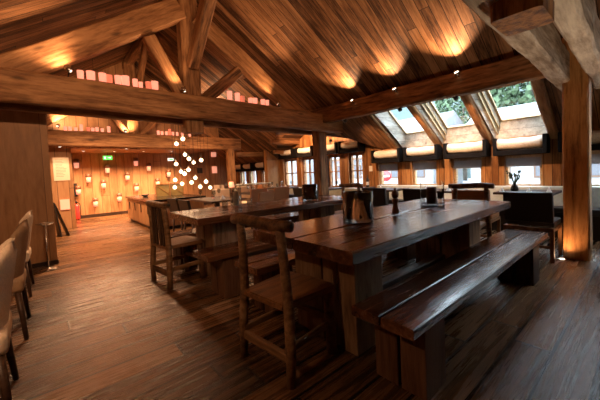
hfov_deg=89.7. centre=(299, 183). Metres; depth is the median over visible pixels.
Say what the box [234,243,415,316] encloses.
bench
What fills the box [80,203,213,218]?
baseboard
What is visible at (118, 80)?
candle cup
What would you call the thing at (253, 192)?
dining chair
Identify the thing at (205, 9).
brace
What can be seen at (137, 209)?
counter
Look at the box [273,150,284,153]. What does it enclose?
rafter
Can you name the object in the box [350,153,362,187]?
window
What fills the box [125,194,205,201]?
countertop
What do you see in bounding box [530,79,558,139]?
rafter
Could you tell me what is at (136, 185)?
wall lantern
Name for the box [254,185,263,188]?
dining chair
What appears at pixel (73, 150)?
ceiling
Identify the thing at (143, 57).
brace
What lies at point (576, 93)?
post
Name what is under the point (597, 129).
trim
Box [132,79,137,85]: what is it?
candle cup
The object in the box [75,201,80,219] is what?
fire extinguisher
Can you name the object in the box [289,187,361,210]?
banquette
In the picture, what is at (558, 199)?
banquette
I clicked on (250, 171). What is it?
window
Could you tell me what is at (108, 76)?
candle cup
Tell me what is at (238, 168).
roller blind
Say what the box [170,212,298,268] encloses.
bench
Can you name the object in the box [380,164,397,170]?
pleated shade
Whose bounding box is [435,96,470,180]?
tree
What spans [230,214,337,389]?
chair
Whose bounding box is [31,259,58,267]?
baseboard
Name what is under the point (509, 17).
post
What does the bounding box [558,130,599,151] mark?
roller blind
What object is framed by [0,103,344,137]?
tie beam
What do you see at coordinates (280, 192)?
dining chair
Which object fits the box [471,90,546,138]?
window
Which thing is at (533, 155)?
window
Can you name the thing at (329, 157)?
window
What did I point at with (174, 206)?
dining chair
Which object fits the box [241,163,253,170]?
roller blind
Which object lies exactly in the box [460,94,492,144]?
rafter
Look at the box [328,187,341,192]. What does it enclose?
bistro table
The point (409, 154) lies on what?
roller blind
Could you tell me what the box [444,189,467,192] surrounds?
bistro table
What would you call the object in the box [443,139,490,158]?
roller blind
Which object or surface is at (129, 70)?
post
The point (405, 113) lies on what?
hillside
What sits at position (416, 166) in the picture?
pleated shade
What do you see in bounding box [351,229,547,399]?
bench
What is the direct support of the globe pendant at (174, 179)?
hanging from the ceiling at (322, 53)
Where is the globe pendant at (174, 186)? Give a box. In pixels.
[168,87,176,188]
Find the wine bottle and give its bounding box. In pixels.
[366,175,368,186]
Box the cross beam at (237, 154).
[235,152,263,156]
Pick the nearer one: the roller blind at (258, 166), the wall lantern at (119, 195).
the wall lantern at (119, 195)
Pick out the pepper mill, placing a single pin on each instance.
(395, 194)
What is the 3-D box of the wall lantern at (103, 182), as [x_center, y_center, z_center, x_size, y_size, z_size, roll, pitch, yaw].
[-6.553,0.001,10.051,0.164,0.285,0.191,-5,3,-40]
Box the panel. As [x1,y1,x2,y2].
[73,183,77,196]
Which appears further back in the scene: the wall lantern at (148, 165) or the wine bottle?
the wall lantern at (148, 165)
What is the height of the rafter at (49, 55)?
1.722 m
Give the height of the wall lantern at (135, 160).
0.285 m
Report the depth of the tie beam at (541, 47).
2.59 m
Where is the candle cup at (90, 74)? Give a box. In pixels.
[86,70,94,79]
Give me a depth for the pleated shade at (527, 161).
5.29 m
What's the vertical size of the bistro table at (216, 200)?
0.740 m
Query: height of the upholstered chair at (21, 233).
0.903 m
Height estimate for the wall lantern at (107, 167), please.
0.285 m
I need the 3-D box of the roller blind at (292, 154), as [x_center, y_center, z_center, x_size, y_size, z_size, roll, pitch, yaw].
[-0.411,-1.006,10.073,0.255,0.315,0.740,-5,3,-40]
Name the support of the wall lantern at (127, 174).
attached to the wall at (93, 164)
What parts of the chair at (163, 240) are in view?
leg, rail, leg, seat, leg, leg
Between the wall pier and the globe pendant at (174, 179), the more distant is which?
the wall pier
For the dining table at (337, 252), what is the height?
0.762 m
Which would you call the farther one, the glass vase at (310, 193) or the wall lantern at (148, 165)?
the wall lantern at (148, 165)
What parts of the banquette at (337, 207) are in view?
backrest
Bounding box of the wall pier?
[264,150,280,187]
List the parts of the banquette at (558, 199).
backrest, seat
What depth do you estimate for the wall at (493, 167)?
7.05 m
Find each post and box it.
[122,62,139,149]
[176,0,203,133]
[226,149,235,189]
[312,112,328,194]
[490,0,553,36]
[562,38,591,260]
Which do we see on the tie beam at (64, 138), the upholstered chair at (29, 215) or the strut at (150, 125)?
the strut at (150, 125)
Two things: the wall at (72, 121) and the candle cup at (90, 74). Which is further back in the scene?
the wall at (72, 121)
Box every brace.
[136,41,148,85]
[150,31,178,67]
[186,0,215,69]
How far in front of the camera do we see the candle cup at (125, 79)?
4.16 m
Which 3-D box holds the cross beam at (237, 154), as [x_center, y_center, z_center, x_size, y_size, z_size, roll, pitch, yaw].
[-1.583,-1.038,10.542,1.436,0.157,0.145,-4,3,-35]
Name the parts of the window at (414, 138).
frame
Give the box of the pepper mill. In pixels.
[391,188,398,212]
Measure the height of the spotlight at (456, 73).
0.099 m
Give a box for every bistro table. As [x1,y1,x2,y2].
[189,196,246,206]
[238,189,273,194]
[267,186,298,188]
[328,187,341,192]
[386,188,402,203]
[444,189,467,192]
[493,189,561,243]
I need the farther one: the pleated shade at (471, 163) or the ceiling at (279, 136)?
the ceiling at (279, 136)
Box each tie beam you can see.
[0,68,342,132]
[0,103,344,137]
[47,130,240,149]
[460,0,569,91]
[553,0,599,88]
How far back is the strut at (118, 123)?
7.95 m
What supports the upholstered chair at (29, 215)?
on the floor
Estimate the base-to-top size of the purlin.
0.354 m
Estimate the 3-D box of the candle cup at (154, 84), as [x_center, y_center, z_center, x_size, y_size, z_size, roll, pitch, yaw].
[-2.139,-1.447,4.442,0.100,0.120,0.100,-5,3,-40]
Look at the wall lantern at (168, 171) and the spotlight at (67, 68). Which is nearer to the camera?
the spotlight at (67, 68)
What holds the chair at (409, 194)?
on the floor
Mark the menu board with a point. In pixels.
(57, 215)
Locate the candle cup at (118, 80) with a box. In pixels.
[114,75,121,83]
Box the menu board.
[53,203,69,236]
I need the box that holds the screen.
[155,183,183,196]
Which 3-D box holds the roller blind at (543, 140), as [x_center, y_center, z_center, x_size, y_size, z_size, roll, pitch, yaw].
[3.777,-0.659,5.169,0.255,0.315,0.770,-5,3,-40]
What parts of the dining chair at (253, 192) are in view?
backrest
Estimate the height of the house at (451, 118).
4.700 m
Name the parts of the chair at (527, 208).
backrest, frame, seat, leg, leg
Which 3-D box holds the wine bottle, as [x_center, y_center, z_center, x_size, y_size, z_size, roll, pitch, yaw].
[1.667,-0.075,7.446,0.077,0.300,0.077,-5,3,-40]
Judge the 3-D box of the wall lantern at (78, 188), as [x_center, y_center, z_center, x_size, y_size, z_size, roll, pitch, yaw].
[-7.071,0.194,9.612,0.164,0.285,0.191,-5,3,-40]
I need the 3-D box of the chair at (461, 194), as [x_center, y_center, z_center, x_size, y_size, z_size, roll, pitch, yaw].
[2.612,0.478,4.472,0.531,0.822,0.500,-5,3,-43]
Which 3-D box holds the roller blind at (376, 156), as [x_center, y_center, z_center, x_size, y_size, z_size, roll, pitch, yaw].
[2.082,-0.666,7.167,0.255,0.315,0.770,-5,3,-40]
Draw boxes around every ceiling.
[0,0,599,163]
[71,148,208,153]
[276,133,303,149]
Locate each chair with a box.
[0,238,18,399]
[10,219,30,339]
[19,210,34,296]
[145,200,206,289]
[167,198,191,230]
[178,199,194,229]
[212,189,232,205]
[214,185,223,188]
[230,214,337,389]
[236,186,250,203]
[250,188,266,228]
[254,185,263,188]
[255,191,274,229]
[274,186,288,221]
[293,188,301,211]
[335,183,363,214]
[448,183,494,237]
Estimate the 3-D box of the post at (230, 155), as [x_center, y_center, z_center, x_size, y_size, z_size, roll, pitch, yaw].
[-2.261,-0.132,9.964,0.234,2.020,0.228,-5,3,-40]
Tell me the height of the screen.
0.324 m
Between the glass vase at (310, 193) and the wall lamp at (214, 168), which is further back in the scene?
the wall lamp at (214, 168)
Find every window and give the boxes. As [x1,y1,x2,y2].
[250,171,255,186]
[285,159,296,186]
[302,158,313,183]
[328,155,339,186]
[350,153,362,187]
[375,111,433,146]
[380,162,397,184]
[413,160,436,184]
[415,99,482,143]
[454,157,481,183]
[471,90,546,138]
[505,154,542,185]
[592,151,599,185]
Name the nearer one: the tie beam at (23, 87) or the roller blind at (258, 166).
the tie beam at (23, 87)
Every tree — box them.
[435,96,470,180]
[489,81,535,107]
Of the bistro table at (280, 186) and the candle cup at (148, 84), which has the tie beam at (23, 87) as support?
the candle cup at (148, 84)
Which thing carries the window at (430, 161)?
in the wall at (493, 167)
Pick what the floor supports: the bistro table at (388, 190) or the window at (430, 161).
the bistro table at (388, 190)
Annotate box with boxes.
[60,199,69,209]
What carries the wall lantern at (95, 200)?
attached to the wall at (93, 164)
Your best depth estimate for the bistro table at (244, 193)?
7.33 m
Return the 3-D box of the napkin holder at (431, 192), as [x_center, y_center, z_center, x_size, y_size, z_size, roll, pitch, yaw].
[1.418,0.106,3.249,0.230,0.260,0.230,-2,3,21]
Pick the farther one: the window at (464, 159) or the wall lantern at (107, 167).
the wall lantern at (107, 167)
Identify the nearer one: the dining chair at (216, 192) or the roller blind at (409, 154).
the roller blind at (409, 154)
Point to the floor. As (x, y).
(99, 327)
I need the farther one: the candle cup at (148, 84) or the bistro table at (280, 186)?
the bistro table at (280, 186)
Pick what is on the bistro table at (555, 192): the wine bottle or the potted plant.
the potted plant
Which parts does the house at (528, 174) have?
pane, pane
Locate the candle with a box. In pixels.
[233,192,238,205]
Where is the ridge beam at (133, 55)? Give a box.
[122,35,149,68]
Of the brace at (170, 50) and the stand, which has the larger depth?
the brace at (170, 50)
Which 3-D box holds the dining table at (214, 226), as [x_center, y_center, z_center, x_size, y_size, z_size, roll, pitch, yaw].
[-0.352,0.654,4.267,2.550,0.762,0.923,-5,3,-40]
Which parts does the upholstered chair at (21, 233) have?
seat, backrest, leg, leg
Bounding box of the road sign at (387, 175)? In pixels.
[384,171,390,183]
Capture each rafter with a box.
[0,0,185,73]
[46,79,121,125]
[143,85,214,136]
[192,19,305,111]
[269,139,299,144]
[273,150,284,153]
[367,114,401,148]
[407,106,442,147]
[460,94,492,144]
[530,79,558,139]
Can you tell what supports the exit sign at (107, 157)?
hanging from the ceiling at (73, 150)
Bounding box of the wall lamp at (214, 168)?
[212,166,216,172]
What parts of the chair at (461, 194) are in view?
backrest, frame, seat, leg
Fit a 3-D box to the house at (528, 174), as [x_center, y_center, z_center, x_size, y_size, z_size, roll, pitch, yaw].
[12.355,-1.564,11.460,5.200,4.200,10.300,-5,3,-40]
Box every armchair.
[362,188,389,206]
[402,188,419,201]
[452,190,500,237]
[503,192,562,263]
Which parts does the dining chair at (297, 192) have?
backrest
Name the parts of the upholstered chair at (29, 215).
backrest, seat, leg, leg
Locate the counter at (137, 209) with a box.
[125,194,205,227]
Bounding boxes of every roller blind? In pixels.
[235,164,241,171]
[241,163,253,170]
[254,162,263,170]
[278,148,296,158]
[295,145,312,157]
[327,142,340,154]
[337,141,364,152]
[371,148,403,162]
[403,144,442,161]
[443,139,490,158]
[492,133,550,155]
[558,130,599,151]
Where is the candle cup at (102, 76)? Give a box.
[98,72,105,80]
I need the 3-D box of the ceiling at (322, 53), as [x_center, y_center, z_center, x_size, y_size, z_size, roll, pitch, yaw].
[-1.518,-1.944,4.606,9.629,3.178,15.400,-5,3,-40]
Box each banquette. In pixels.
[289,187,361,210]
[377,185,599,240]
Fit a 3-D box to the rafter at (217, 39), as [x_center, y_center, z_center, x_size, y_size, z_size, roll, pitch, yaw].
[-0.860,-2.093,5.741,2.394,1.705,0.196,-5,3,-40]
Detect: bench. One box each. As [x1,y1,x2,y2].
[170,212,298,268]
[193,238,275,297]
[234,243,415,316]
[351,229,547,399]
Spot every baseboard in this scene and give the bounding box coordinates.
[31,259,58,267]
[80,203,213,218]
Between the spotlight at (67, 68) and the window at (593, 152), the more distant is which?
the window at (593, 152)
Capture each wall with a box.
[0,109,57,263]
[47,62,218,149]
[49,148,76,230]
[71,150,227,214]
[236,135,599,188]
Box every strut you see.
[111,119,129,132]
[139,122,156,133]
[142,34,186,92]
[201,66,242,97]
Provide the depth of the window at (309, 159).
9.68 m
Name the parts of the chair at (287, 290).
leg, rail, leg, seat, leg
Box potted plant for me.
[506,170,520,190]
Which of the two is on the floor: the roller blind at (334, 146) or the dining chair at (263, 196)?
the dining chair at (263, 196)
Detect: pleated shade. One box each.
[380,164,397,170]
[413,162,436,169]
[454,160,480,168]
[506,157,540,166]
[592,154,599,163]
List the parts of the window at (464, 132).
frame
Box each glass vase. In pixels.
[302,184,318,201]
[342,190,373,223]
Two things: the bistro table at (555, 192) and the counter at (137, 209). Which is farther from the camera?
the counter at (137, 209)
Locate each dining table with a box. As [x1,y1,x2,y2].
[169,195,342,276]
[253,199,510,355]
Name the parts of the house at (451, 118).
pane, pane, pane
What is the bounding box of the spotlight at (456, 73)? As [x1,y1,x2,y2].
[454,70,459,76]
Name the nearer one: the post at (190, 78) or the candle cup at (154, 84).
the candle cup at (154, 84)
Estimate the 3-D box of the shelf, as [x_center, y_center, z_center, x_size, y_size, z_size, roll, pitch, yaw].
[-1.571,-0.006,9.552,1.180,0.019,0.580,-5,3,-40]
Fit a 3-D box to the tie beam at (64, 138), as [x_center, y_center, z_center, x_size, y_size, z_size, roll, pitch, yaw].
[-4.806,-1.136,7.802,7.300,0.386,0.184,-4,3,-40]
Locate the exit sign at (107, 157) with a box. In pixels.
[103,153,111,159]
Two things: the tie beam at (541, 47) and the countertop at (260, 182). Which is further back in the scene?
the countertop at (260, 182)
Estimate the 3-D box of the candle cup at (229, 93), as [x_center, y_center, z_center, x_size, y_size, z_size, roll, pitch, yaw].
[-1.218,-1.525,5.223,0.090,0.160,0.090,-5,3,-40]
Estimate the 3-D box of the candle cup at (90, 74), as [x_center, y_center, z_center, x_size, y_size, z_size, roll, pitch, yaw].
[-2.733,-1.408,3.938,0.100,0.120,0.100,-5,3,-40]
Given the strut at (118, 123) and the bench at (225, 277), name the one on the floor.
the bench at (225, 277)
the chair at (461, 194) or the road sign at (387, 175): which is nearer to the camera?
the chair at (461, 194)
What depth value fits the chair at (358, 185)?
5.32 m
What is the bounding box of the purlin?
[308,55,545,122]
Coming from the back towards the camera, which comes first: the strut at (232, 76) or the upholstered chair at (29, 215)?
the strut at (232, 76)
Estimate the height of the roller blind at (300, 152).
0.315 m
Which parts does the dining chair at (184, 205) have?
backrest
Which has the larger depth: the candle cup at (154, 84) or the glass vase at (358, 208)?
the candle cup at (154, 84)
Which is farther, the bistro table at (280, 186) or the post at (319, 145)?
the bistro table at (280, 186)
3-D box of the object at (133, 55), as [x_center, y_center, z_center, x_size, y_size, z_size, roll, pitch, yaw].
[-1.580,-3.286,4.549,0.193,0.214,15.000,-5,3,-40]
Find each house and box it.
[244,159,313,184]
[332,111,463,184]
[467,102,599,183]
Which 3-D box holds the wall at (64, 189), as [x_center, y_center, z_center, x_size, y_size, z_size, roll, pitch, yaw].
[-7.754,0.182,7.651,3.090,2.100,2.300,-5,3,-40]
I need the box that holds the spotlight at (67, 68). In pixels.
[63,65,72,75]
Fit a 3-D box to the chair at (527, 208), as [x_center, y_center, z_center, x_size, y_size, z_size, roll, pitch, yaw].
[2.925,0.492,3.794,0.531,0.822,0.500,-5,3,-40]
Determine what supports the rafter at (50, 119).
on the tie beam at (64, 138)
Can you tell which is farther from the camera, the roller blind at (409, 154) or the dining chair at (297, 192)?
the dining chair at (297, 192)
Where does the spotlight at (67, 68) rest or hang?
attached to the tie beam at (23, 87)
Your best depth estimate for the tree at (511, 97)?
15.92 m
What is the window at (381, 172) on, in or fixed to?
in the wall at (493, 167)
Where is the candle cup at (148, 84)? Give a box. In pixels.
[145,81,150,87]
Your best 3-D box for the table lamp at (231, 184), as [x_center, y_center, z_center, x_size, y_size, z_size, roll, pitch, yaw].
[-1.907,0.065,8.375,0.170,0.250,0.170,-5,3,-40]
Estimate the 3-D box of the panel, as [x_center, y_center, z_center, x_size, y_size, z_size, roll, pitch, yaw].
[-7.173,0.192,9.593,0.140,0.420,0.086,-5,3,-40]
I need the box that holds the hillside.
[391,82,526,178]
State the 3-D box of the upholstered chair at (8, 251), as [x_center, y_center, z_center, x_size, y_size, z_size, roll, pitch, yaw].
[-1.724,0.767,1.525,0.476,0.903,0.548,-5,3,-42]
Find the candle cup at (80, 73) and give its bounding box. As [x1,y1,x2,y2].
[77,70,83,77]
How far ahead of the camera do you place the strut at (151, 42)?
4.59 m
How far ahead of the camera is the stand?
4.17 m
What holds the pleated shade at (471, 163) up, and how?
attached to the window at (464, 159)
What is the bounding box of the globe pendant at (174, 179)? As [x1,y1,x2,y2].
[169,90,176,181]
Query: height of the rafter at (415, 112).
1.032 m
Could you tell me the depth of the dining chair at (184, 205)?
5.14 m
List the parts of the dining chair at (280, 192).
backrest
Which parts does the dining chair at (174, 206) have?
backrest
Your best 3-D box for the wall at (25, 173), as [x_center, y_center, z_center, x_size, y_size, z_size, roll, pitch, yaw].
[-4.686,0.081,3.644,2.600,2.360,0.180,-5,3,-40]
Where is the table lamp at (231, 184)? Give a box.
[228,182,233,190]
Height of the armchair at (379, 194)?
0.822 m
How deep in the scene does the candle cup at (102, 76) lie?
3.99 m
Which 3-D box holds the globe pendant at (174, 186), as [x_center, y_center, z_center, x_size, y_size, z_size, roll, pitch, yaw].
[-3.414,-1.456,7.983,0.100,3.200,0.098,-5,3,-40]
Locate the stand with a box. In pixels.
[35,222,57,271]
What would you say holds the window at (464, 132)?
attached to the ceiling at (322, 53)
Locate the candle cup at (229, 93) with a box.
[227,91,231,99]
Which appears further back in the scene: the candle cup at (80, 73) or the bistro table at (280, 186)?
the bistro table at (280, 186)
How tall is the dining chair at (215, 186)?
0.861 m
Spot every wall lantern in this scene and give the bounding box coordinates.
[73,159,78,167]
[75,186,80,194]
[85,174,90,181]
[92,198,97,206]
[100,180,105,187]
[104,165,109,172]
[117,193,121,200]
[125,172,129,179]
[133,158,137,165]
[134,183,138,190]
[146,163,150,170]
[166,169,170,176]
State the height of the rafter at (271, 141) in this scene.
0.128 m
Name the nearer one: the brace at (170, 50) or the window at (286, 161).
the brace at (170, 50)
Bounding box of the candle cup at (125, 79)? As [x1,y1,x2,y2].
[121,75,129,84]
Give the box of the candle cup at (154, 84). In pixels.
[151,81,157,88]
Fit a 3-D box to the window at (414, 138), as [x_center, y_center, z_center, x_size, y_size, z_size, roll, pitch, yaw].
[2.135,-1.241,6.239,1.320,0.948,0.744,-5,3,-40]
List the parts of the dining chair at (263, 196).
backrest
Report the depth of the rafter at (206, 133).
9.48 m
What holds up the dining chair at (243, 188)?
on the floor
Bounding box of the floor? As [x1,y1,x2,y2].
[0,204,599,399]
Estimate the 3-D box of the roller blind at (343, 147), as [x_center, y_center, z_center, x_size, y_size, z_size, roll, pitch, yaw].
[1.355,-0.999,7.991,0.255,0.315,0.740,-5,3,-40]
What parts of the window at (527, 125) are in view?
frame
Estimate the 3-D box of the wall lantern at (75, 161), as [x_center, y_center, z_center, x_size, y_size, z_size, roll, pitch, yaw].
[-7.110,-0.644,9.576,0.164,0.285,0.191,-5,3,-40]
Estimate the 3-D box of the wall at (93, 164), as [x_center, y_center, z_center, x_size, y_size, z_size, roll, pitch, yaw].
[-6.400,-1.212,10.434,8.920,4.519,0.200,-5,3,-40]
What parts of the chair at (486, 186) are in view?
leg, rail, seat, leg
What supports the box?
attached to the wall at (64, 189)
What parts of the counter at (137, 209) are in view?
door, door, door, door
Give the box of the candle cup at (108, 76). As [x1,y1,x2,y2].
[106,74,112,82]
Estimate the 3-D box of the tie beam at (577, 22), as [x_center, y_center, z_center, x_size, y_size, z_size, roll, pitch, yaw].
[1.020,-1.181,1.315,7.802,0.376,0.175,-5,3,-42]
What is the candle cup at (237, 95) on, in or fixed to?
on the tie beam at (23, 87)
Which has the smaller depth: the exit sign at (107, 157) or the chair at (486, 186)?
the chair at (486, 186)
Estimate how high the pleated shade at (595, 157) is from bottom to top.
0.154 m
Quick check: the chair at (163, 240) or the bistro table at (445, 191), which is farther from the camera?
the bistro table at (445, 191)
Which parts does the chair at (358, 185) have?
leg, rail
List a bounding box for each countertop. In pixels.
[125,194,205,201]
[234,182,271,200]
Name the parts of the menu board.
panel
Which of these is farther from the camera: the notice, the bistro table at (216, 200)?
the notice
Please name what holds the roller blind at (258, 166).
attached to the wall at (493, 167)
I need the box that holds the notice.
[52,157,69,180]
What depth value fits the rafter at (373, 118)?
6.57 m
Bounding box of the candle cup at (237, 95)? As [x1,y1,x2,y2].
[235,93,239,100]
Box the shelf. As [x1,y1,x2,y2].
[234,182,270,184]
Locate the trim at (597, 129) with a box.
[382,128,599,150]
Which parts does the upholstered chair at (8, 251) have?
seat, leg, backrest, leg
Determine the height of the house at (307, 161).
4.500 m
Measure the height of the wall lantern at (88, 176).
0.285 m
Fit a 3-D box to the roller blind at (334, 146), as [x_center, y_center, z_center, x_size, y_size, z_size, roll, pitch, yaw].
[0.837,-1.001,8.601,0.255,0.315,0.740,-5,3,-40]

